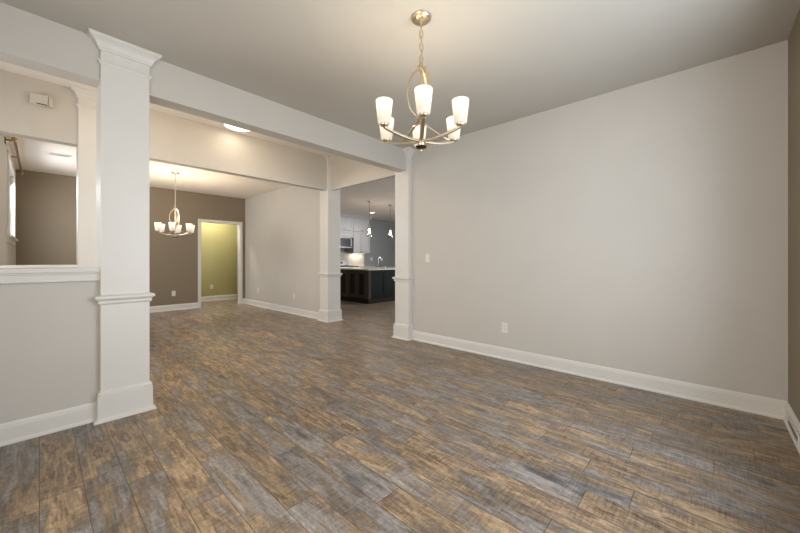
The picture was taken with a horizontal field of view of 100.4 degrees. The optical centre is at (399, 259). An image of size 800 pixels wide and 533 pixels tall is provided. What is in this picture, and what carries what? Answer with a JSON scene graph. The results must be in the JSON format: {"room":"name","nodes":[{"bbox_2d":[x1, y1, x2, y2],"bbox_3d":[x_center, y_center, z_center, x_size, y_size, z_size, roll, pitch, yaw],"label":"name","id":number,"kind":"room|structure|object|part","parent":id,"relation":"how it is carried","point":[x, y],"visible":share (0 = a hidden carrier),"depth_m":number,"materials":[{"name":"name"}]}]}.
{"room":"empty dining room","nodes":[
{"label":"empty dining room","id":0,"kind":"room"},
{"bbox_2d":[0,134,15,264],"bbox_3d":[-5.496,-0.392,4.613,3.734,3.100,0.120,0,0,43],"label":"wall","id":1,"kind":"structure","parent":0,"point":[7,250],"depth_m":4.06,"materials":[{"name":"paint"}]},
{"bbox_2d":[7,149,17,245],"bbox_3d":[-5.603,-0.809,4.766,1.670,1.175,0.140,0,0,43],"label":"window","id":2,"kind":"structure","parent":1,"relation":"in","point":[11,239],"depth_m":4.46,"materials":[{"name":"paint"}]},
{"bbox_3d":[-5.583,-0.855,4.788,1.630,1.085,0.018,0,0,43],"label":"casing","id":3,"kind":"part","parent":2,"relation":"part of","materials":[{"name":"paint"}]},
{"bbox_3d":[-5.579,-0.267,4.792,1.670,0.090,0.070,0,0,43],"label":"sill","id":4,"kind":"part","parent":2,"relation":"part of","materials":[{"name":"paint"}]},
{"bbox_2d":[5,137,23,174],"bbox_3d":[-5.431,-1.417,4.709,2.330,0.080,0.108,0,0,43],"label":"curtain rod","id":5,"kind":"object","parent":1,"relation":"attached to","point":[14,139],"visible":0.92,"depth_m":4.41,"materials":[{"name":"brown metal"}]},
{"bbox_3d":[-5.414,-1.427,4.728,2.230,0.026,0.026,0,0,43],"label":"rod","id":6,"kind":"part","parent":5,"relation":"part of","materials":[{"name":"brown metal"}]},
{"bbox_2d":[0,281,99,423],"bbox_3d":[-2.644,0.624,1.986,0.110,1.068,1.330,0,0,43],"label":"wall","id":7,"kind":"structure","parent":0,"point":[50,331],"depth_m":2.22,"materials":[{"name":"paint"}]},
{"bbox_2d":[0,402,95,446],"bbox_3d":[-2.647,1.091,1.982,0.162,0.134,1.320,0,0,43],"label":"baseboard","id":8,"kind":"structure","parent":7,"relation":"attached to","point":[23,429],"depth_m":2.21,"materials":[{"name":"paint"}]},
{"bbox_2d":[0,267,99,283],"bbox_3d":[-2.644,0.106,1.986,0.180,0.093,1.330,0,0,43],"label":"trim","id":9,"kind":"structure","parent":7,"relation":"attached to","point":[13,275],"depth_m":2.21,"materials":[{"name":"paint"}]},
{"bbox_2d":[16,169,244,305],"bbox_3d":[-5.478,-0.392,7.295,0.120,3.100,4.045,0,0,43],"label":"wall","id":10,"kind":"structure","parent":0,"point":[45,202],"depth_m":7.31,"materials":[{"name":"beige paint"}]},
{"bbox_2d":[150,298,244,312],"bbox_3d":[-5.390,1.091,7.283,0.026,0.134,3.945,0,0,43],"label":"baseboard","id":11,"kind":"structure","parent":10,"relation":"attached to","point":[173,307],"depth_m":7.57,"materials":[{"name":"paint"}]},
{"bbox_2d":[198,219,242,307],"bbox_3d":[-4.503,0.095,8.345,0.148,2.126,1.030,0,0,43],"label":"door frame","id":12,"kind":"structure","parent":10,"relation":"in","point":[240,224],"depth_m":8.63,"materials":[{"name":"paint"}]},
{"bbox_2d":[7,135,290,198],"bbox_3d":[-4.090,-1.635,6.047,3.714,0.100,4.095,0,0,43],"label":"ceiling","id":13,"kind":"structure","parent":0,"point":[33,155],"depth_m":6.15,"materials":[{"name":"white paint"}]},
{"bbox_2d":[47,152,71,157],"bbox_3d":[-5.150,-1.580,5.036,0.150,0.010,0.260,0,0,43],"label":"ceiling vent","id":14,"kind":"object","parent":13,"relation":"in","point":[48,153],"visible":1,"depth_m":5.02,"materials":[{"name":"white plastic"}]},
{"bbox_2d":[154,172,194,238],"bbox_3d":[-4.096,-0.981,6.073,0.573,1.208,0.645,0,0,-24],"label":"chandelier","id":15,"kind":"object","parent":13,"relation":"hanging from","point":[173,226],"visible":1,"depth_m":6.04,"materials":[{"name":"white glass"}]},
{"bbox_3d":[-4.255,-0.577,5.855,0.105,0.144,0.105,0,0,-24],"label":"lamp shade","id":16,"kind":"part","parent":15,"relation":"part of","materials":[{"name":"white glass"}]},
{"bbox_3d":[-4.365,-0.577,6.101,0.105,0.144,0.105,0,0,-24],"label":"lamp shade","id":17,"kind":"part","parent":15,"relation":"part of","materials":[{"name":"white glass"}]},
{"bbox_3d":[-3.987,-0.577,5.827,0.105,0.144,0.105,0,0,-24],"label":"lamp shade","id":18,"kind":"part","parent":15,"relation":"part of","materials":[{"name":"white glass"}]},
{"bbox_3d":[-4.096,-1.246,6.073,0.012,0.578,0.011,0,0,-24],"label":"hanging rod","id":19,"kind":"part","parent":15,"relation":"part of","materials":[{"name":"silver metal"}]},
{"bbox_3d":[-4.206,-0.577,6.320,0.105,0.144,0.105,0,0,-24],"label":"lamp shade","id":20,"kind":"part","parent":15,"relation":"part of","materials":[{"name":"white glass"}]},
{"bbox_3d":[-3.828,-0.577,6.045,0.105,0.144,0.105,0,0,-24],"label":"lamp shade","id":21,"kind":"part","parent":15,"relation":"part of","materials":[{"name":"white glass"}]},
{"bbox_2d":[0,69,326,190],"bbox_3d":[-2.941,-1.612,4.530,0.132,0.660,4.665,0,0,43],"label":"wall","id":22,"kind":"structure","parent":0,"point":[174,140],"depth_m":4.46,"materials":[{"name":"paint"}]},
{"bbox_2d":[30,92,52,107],"bbox_3d":[-3.768,-1.671,3.502,0.047,0.113,0.168,0,0,43],"label":"door chime","id":23,"kind":"object","parent":22,"relation":"attached to","point":[35,99],"visible":1,"depth_m":3.49,"materials":[{"name":"paint"}]},
{"bbox_3d":[-3.726,-1.671,3.554,0.038,0.102,0.034,0,0,43],"label":"panel","id":24,"kind":"part","parent":23,"relation":"part of","materials":[{"name":"paint"}]},
{"bbox_2d":[0,61,335,156],"bbox_3d":[-2.242,-1.942,3.850,1.918,0.100,4.815,0,0,43],"label":"ceiling","id":25,"kind":"structure","parent":0,"point":[5,66],"depth_m":4.26,"materials":[{"name":"white paint"}]},
{"bbox_2d":[223,123,250,131],"bbox_3d":[-2.289,-1.885,4.728,0.404,0.014,0.404,0,0,43],"label":"recessed light","id":26,"kind":"object","parent":25,"relation":"in","point":[230,127],"visible":0.41,"depth_m":4.79,"materials":[{"name":"white plastic"}]},
{"bbox_2d":[0,2,405,171],"bbox_3d":[-1.504,-1.612,3.203,0.155,0.660,4.665,0,0,43],"label":"ceiling beam","id":27,"kind":"structure","parent":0,"point":[28,40],"depth_m":2.83,"materials":[{"name":"paint"}]},
{"bbox_2d":[201,222,236,296],"bbox_3d":[-5.332,-0.392,9.349,0.120,3.100,3.500,0,0,43],"label":"wall","id":28,"kind":"structure","parent":0,"point":[218,241],"depth_m":9.46,"materials":[{"name":"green paint"}]},
{"bbox_2d":[201,294,236,301],"bbox_3d":[-5.278,1.091,9.299,0.026,0.134,3.260,0,0,43],"label":"baseboard","id":29,"kind":"structure","parent":28,"relation":"attached to","point":[233,296],"depth_m":9.45,"materials":[{"name":"paint"}]},
{"bbox_2d":[237,219,394,299],"bbox_3d":[-2.251,-0.392,11.955,0.110,3.100,6.890,0,0,43],"label":"wall","id":30,"kind":"structure","parent":0,"point":[382,244],"depth_m":13.35,"materials":[{"name":"paint"}]},
{"bbox_2d":[340,217,352,230],"bbox_3d":[-2.055,-1.242,11.818,0.380,0.440,0.763,0,0,43],"label":"upper cabinet","id":31,"kind":"object","parent":30,"relation":"attached to","point":[346,224],"visible":0.66,"depth_m":11.78,"materials":[{"name":"white wood"}]},
{"bbox_2d":[340,230,352,237],"bbox_3d":[-2.055,-0.899,11.818,0.380,0.235,0.763,0,0,43],"label":"upper cabinet","id":32,"kind":"object","parent":30,"relation":"attached to","point":[349,234],"visible":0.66,"depth_m":11.78,"materials":[{"name":"white wood"}]},
{"bbox_2d":[340,237,353,248],"bbox_3d":[-2.032,-0.577,11.797,0.436,0.400,0.756,0,0,43],"label":"microwave","id":33,"kind":"object","parent":32,"relation":"attached to","point":[345,242],"visible":0.68,"depth_m":11.72,"materials":[{"name":"silver metal"}]},
{"bbox_2d":[347,231,369,252],"bbox_3d":[-1.522,-0.625,12.395,0.380,0.785,0.793,0,0,43],"label":"upper cabinet","id":34,"kind":"object","parent":30,"relation":"attached to","point":[361,239],"visible":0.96,"depth_m":12.28,"materials":[{"name":"white wood"}]},
{"bbox_3d":[-1.548,-0.625,12.148,0.020,0.777,0.390,0,0,43],"label":"door","id":35,"kind":"part","parent":34,"relation":"part of","materials":[{"name":"white wood"}]},
{"bbox_3d":[-1.279,-0.625,12.440,0.020,0.777,0.390,0,0,43],"label":"door","id":36,"kind":"part","parent":34,"relation":"part of","materials":[{"name":"white wood"}]},
{"bbox_2d":[353,219,368,231],"bbox_3d":[-1.522,-1.242,12.395,0.380,0.440,0.793,0,0,43],"label":"upper cabinet","id":37,"kind":"object","parent":30,"relation":"attached to","point":[358,225],"visible":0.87,"depth_m":12.25,"materials":[{"name":"white wood"}]},
{"bbox_3d":[-2.657,-0.847,11.166,0.380,1.230,0.998,0,0,43],"label":"upper cabinet","id":38,"kind":"object","parent":30,"relation":"attached to","visible":0},
{"bbox_2d":[340,214,371,220],"bbox_3d":[-2.095,-1.523,11.763,0.400,0.122,2.640,0,0,43],"label":"trim","id":39,"kind":"structure","parent":38,"relation":"attached to","point":[341,215],"depth_m":12.00,"materials":[{"name":"white wood"}]},
{"bbox_2d":[340,176,394,221],"bbox_3d":[0.748,-1.635,9.152,8.320,0.100,6.940,0,0,43],"label":"ceiling","id":40,"kind":"structure","parent":0,"point":[353,200],"depth_m":8.81,"materials":[{"name":"white paint"}]},
{"bbox_2d":[367,201,371,233],"bbox_3d":[-0.835,-1.100,9.089,0.145,0.970,0.145,0,0,-28],"label":"pendant light","id":41,"kind":"object","parent":40,"relation":"hanging from","point":[367,201],"visible":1,"depth_m":9.08,"materials":[{"name":"silver metal"}]},
{"bbox_2d":[388,205,391,234],"bbox_3d":[-0.280,-1.100,9.719,0.145,0.970,0.145,0,0,-28],"label":"pendant light","id":42,"kind":"object","parent":40,"relation":"hanging from","point":[388,205],"visible":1,"depth_m":9.71,"materials":[{"name":"silver metal"}]},
{"bbox_2d":[0,299,799,532],"bbox_3d":[-0.343,1.208,6.851,11.200,0.100,12.000,0,0,43],"label":"floor","id":43,"kind":"structure","parent":0,"point":[264,420],"depth_m":2.03,"materials":[{"name":"brown wood"}]},
{"bbox_2d":[69,85,95,267],"bbox_3d":[-3.578,-0.367,3.897,0.400,3.050,0.420,0,0,43],"label":"square column","id":44,"kind":"structure","parent":43,"relation":"on","point":[86,148],"depth_m":3.76,"materials":[{"name":"paint"}]},
{"bbox_3d":[-3.578,-1.847,3.897,0.400,0.089,0.420,0,0,43],"label":"crown","id":45,"kind":"part","parent":44,"relation":"part of","materials":[{"name":"paint"}]},
{"bbox_2d":[87,28,161,425],"bbox_3d":[-2.134,-0.213,2.568,0.400,2.743,0.420,0,0,43],"label":"square column","id":46,"kind":"structure","parent":43,"relation":"on","point":[123,90],"depth_m":2.47,"materials":[{"name":"paint"}]},
{"bbox_3d":[-2.134,0.291,2.568,0.324,0.070,0.344,0,0,43],"label":"waist moulding","id":47,"kind":"part","parent":46,"relation":"part of","materials":[{"name":"paint"}]},
{"bbox_3d":[-2.134,-1.540,2.568,0.400,0.089,0.420,0,0,43],"label":"crown","id":48,"kind":"part","parent":46,"relation":"part of","materials":[{"name":"paint"}]},
{"bbox_2d":[317,155,342,322],"bbox_3d":[-1.329,-0.367,6.332,0.400,3.050,0.420,0,0,43],"label":"square column","id":49,"kind":"structure","parent":43,"relation":"on","point":[329,311],"depth_m":6.23,"materials":[{"name":"paint"}]},
{"bbox_3d":[-1.329,-1.847,6.332,0.400,0.089,0.420,0,0,43],"label":"crown","id":50,"kind":"part","parent":49,"relation":"part of","materials":[{"name":"paint"}]},
{"bbox_3d":[-1.329,0.291,6.332,0.324,0.070,0.344,0,0,43],"label":"waist moulding","id":51,"kind":"part","parent":49,"relation":"part of","materials":[{"name":"paint"}]},
{"bbox_2d":[340,261,357,267],"bbox_3d":[-1.938,0.598,11.707,0.697,1.080,0.764,0,0,43],"label":"range","id":52,"kind":"object","parent":43,"relation":"on","point":[343,264],"visible":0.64,"depth_m":11.86,"materials":[{"name":"silver metal"}]},
{"bbox_2d":[340,270,394,303],"bbox_3d":[-0.338,0.722,10.105,1.292,0.872,2.812,0,0,43],"label":"kitchen island","id":53,"kind":"object","parent":43,"relation":"on","point":[359,286],"visible":0.47,"depth_m":9.02,"materials":[{"name":"brown wood"}]},
{"bbox_3d":[-1.593,0.668,9.393,0.385,0.732,0.020,0,0,43],"label":"panel","id":54,"kind":"part","parent":53,"relation":"part of","materials":[{"name":"brown wood"}]},
{"bbox_3d":[-1.304,0.668,9.127,0.385,0.732,0.020,0,0,43],"label":"panel","id":55,"kind":"part","parent":53,"relation":"part of","materials":[{"name":"brown wood"}]},
{"bbox_3d":[-1.015,0.668,8.860,0.385,0.732,0.020,0,0,43],"label":"panel","id":56,"kind":"part","parent":53,"relation":"part of","materials":[{"name":"brown wood"}]},
{"bbox_2d":[340,267,394,269],"bbox_3d":[-0.337,0.267,10.099,1.360,0.038,2.880,0,0,43],"label":"island countertop","id":57,"kind":"structure","parent":53,"relation":"on","point":[362,268],"depth_m":9.08,"materials":[{"name":"stone"}]},
{"bbox_3d":[-0.338,1.103,10.105,1.292,0.110,2.812,0,0,43],"label":"moulding","id":58,"kind":"part","parent":53,"relation":"part of","materials":[{"name":"brown wood"}]},
{"bbox_3d":[-0.820,0.667,8.706,0.091,0.762,0.091,0,0,43],"label":"corner post","id":59,"kind":"part","parent":53,"relation":"part of","materials":[{"name":"brown wood"}]},
{"bbox_3d":[-0.587,0.668,8.929,0.020,0.732,0.534,0,0,43],"label":"panel","id":60,"kind":"part","parent":53,"relation":"part of","materials":[{"name":"black wood"}]},
{"bbox_3d":[-0.220,0.668,9.328,0.020,0.732,0.534,0,0,43],"label":"panel","id":61,"kind":"part","parent":53,"relation":"part of","materials":[{"name":"black wood"}]},
{"bbox_2d":[392,147,414,340],"bbox_3d":[0.119,-0.213,4.974,0.400,2.743,0.420,0,0,43],"label":"square column","id":62,"kind":"structure","parent":43,"relation":"on","point":[402,327],"depth_m":4.83,"materials":[{"name":"paint"}]},
{"bbox_3d":[0.119,0.291,4.974,0.324,0.070,0.344,0,0,43],"label":"waist moulding","id":63,"kind":"part","parent":62,"relation":"part of","materials":[{"name":"paint"}]},
{"bbox_3d":[0.119,-1.540,4.974,0.400,0.089,0.420,0,0,43],"label":"crown","id":64,"kind":"part","parent":62,"relation":"part of","materials":[{"name":"paint"}]},
{"bbox_2d":[0,0,799,148],"bbox_3d":[-0.113,-1.635,1.885,3.776,0.100,4.815,0,0,43],"label":"ceiling","id":65,"kind":"structure","parent":0,"point":[331,61],"depth_m":2.41,"materials":[{"name":"paint"}]},
{"bbox_2d":[376,10,468,151],"bbox_3d":[0.138,-1.145,2.181,0.645,0.880,0.572,0,0,31],"label":"chandelier","id":66,"kind":"object","parent":65,"relation":"hanging from","point":[423,93],"visible":1,"depth_m":2.10,"materials":[{"name":"brushed nickel"},{"name":"frosted white glass"}]},
{"bbox_3d":[-0.097,-0.905,2.049,0.105,0.144,0.105,0,0,1],"label":"lamp shade","id":67,"kind":"part","parent":66,"relation":"part of","materials":[{"name":"white glass"}]},
{"bbox_3d":[-0.094,-0.905,2.319,0.105,0.144,0.105,0,0,1],"label":"lamp shade","id":68,"kind":"part","parent":66,"relation":"part of","materials":[{"name":"white glass"}]},
{"bbox_3d":[0.011,-0.794,2.109,0.249,0.053,0.022,0,0,-29],"label":"arm","id":69,"kind":"part","parent":66,"relation":"part of","materials":[{"name":"silver metal"}]},
{"bbox_3d":[0.012,-0.794,2.256,0.249,0.053,0.022,0,0,31],"label":"arm","id":70,"kind":"part","parent":66,"relation":"part of","materials":[{"name":"silver metal"}]},
{"bbox_3d":[0.142,-0.905,2.451,0.105,0.144,0.105,0,0,1],"label":"lamp shade","id":71,"kind":"part","parent":66,"relation":"part of","materials":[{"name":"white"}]},
{"bbox_3d":[0.138,-1.032,2.181,0.018,0.515,0.018,0,0,1],"label":"stem","id":72,"kind":"part","parent":66,"relation":"part of","materials":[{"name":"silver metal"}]},
{"bbox_3d":[0.138,-1.410,2.181,0.024,0.271,0.024,0,0,-44],"label":"chain","id":73,"kind":"part","parent":66,"relation":"part of","materials":[{"name":"silver metal"}]},
{"bbox_3d":[0.138,-0.734,2.181,0.072,0.021,0.072,0,0,1],"label":"plate","id":74,"kind":"part","parent":66,"relation":"part of","materials":[{"name":"silver metal"}]},
{"bbox_3d":[0.137,-0.794,2.034,0.022,0.053,0.250,0,0,1],"label":"arm","id":75,"kind":"part","parent":66,"relation":"part of","materials":[{"name":"silver metal"}]},
{"bbox_3d":[0.135,-0.905,1.911,0.105,0.144,0.105,0,0,1],"label":"lamp shade","id":76,"kind":"part","parent":66,"relation":"part of","materials":[{"name":"white glass"}]},
{"bbox_3d":[0.266,-0.794,2.253,0.249,0.053,0.022,0,0,-29],"label":"arm","id":77,"kind":"part","parent":66,"relation":"part of","materials":[{"name":"silver metal"}]},
{"bbox_3d":[0.265,-0.794,2.106,0.249,0.053,0.022,0,0,31],"label":"arm","id":78,"kind":"part","parent":66,"relation":"part of","materials":[{"name":"silver metal"}]},
{"bbox_3d":[0.374,-0.905,2.313,0.105,0.144,0.105,0,0,1],"label":"lamp shade","id":79,"kind":"part","parent":66,"relation":"part of","materials":[{"name":"white glass"}]},
{"bbox_3d":[0.370,-0.905,2.043,0.105,0.144,0.105,0,0,1],"label":"lamp shade","id":80,"kind":"part","parent":66,"relation":"part of","materials":[{"name":"white glass"}]},
{"bbox_2d":[245,40,787,400],"bbox_3d":[-0.582,-0.392,5.625,9.580,3.100,0.145,0,0,43],"label":"wall","id":81,"kind":"structure","parent":0,"point":[642,228],"depth_m":3.13,"materials":[{"name":"paint"}]},
{"bbox_2d":[245,298,317,318],"bbox_3d":[-2.780,1.091,7.539,3.514,0.134,0.026,0,0,43],"label":"baseboard","id":82,"kind":"structure","parent":81,"relation":"attached to","point":[301,312],"depth_m":7.32,"materials":[{"name":"paint"}]},
{"bbox_2d":[425,254,429,261],"bbox_3d":[0.382,-0.022,4.629,0.072,0.116,0.011,0,0,43],"label":"light switch","id":83,"kind":"object","parent":81,"relation":"attached to","point":[427,256],"visible":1,"depth_m":4.62,"materials":[{"name":"white plastic"}]},
{"bbox_2d":[502,322,507,332],"bbox_3d":[1.212,0.793,3.862,0.072,0.116,0.010,0,0,43],"label":"wall outlet","id":84,"kind":"object","parent":81,"relation":"attached to","point":[504,325],"visible":1,"depth_m":3.86,"materials":[{"name":"white plastic"}]},
{"bbox_2d":[412,330,786,419],"bbox_3d":[1.474,1.091,3.610,3.586,0.134,0.026,0,0,43],"label":"baseboard","id":85,"kind":"structure","parent":81,"relation":"attached to","point":[760,405],"depth_m":3.04,"materials":[{"name":"paint"}]},
{"bbox_2d":[788,8,799,421],"bbox_3d":[1.261,-0.392,0.649,0.120,3.100,4.865,0,0,43],"label":"wall","id":86,"kind":"structure","parent":0,"point":[794,38],"depth_m":2.22,"materials":[{"name":"beige paint"}]},
{"bbox_2d":[783,401,799,454],"bbox_3d":[1.208,1.091,0.699,0.026,0.134,4.665,0,0,43],"label":"baseboard","id":87,"kind":"structure","parent":86,"relation":"attached to","point":[789,411],"depth_m":2.22,"materials":[{"name":"paint"}]},
{"bbox_2d":[788,416,799,446],"bbox_3d":[2.530,1.099,2.142,0.010,0.070,0.340,0,0,43],"label":"air vent","id":88,"kind":"object","parent":86,"relation":"attached to","point":[791,425],"visible":1,"depth_m":2.11,"materials":[{"name":"paint"}]},
{"bbox_3d":[-4.077,0.624,3.309,0.100,1.068,1.330,0,0,43],"label":"wall","id":89,"kind":"structure","parent":0,"visible":0},
{"bbox_2d":[0,265,77,268],"bbox_3d":[-4.077,0.106,3.309,0.170,0.093,1.330,0,0,43],"label":"trim","id":90,"kind":"structure","parent":89,"relation":"attached to","point":[1,266],"depth_m":3.49,"materials":[{"name":"paint"}]}
]}

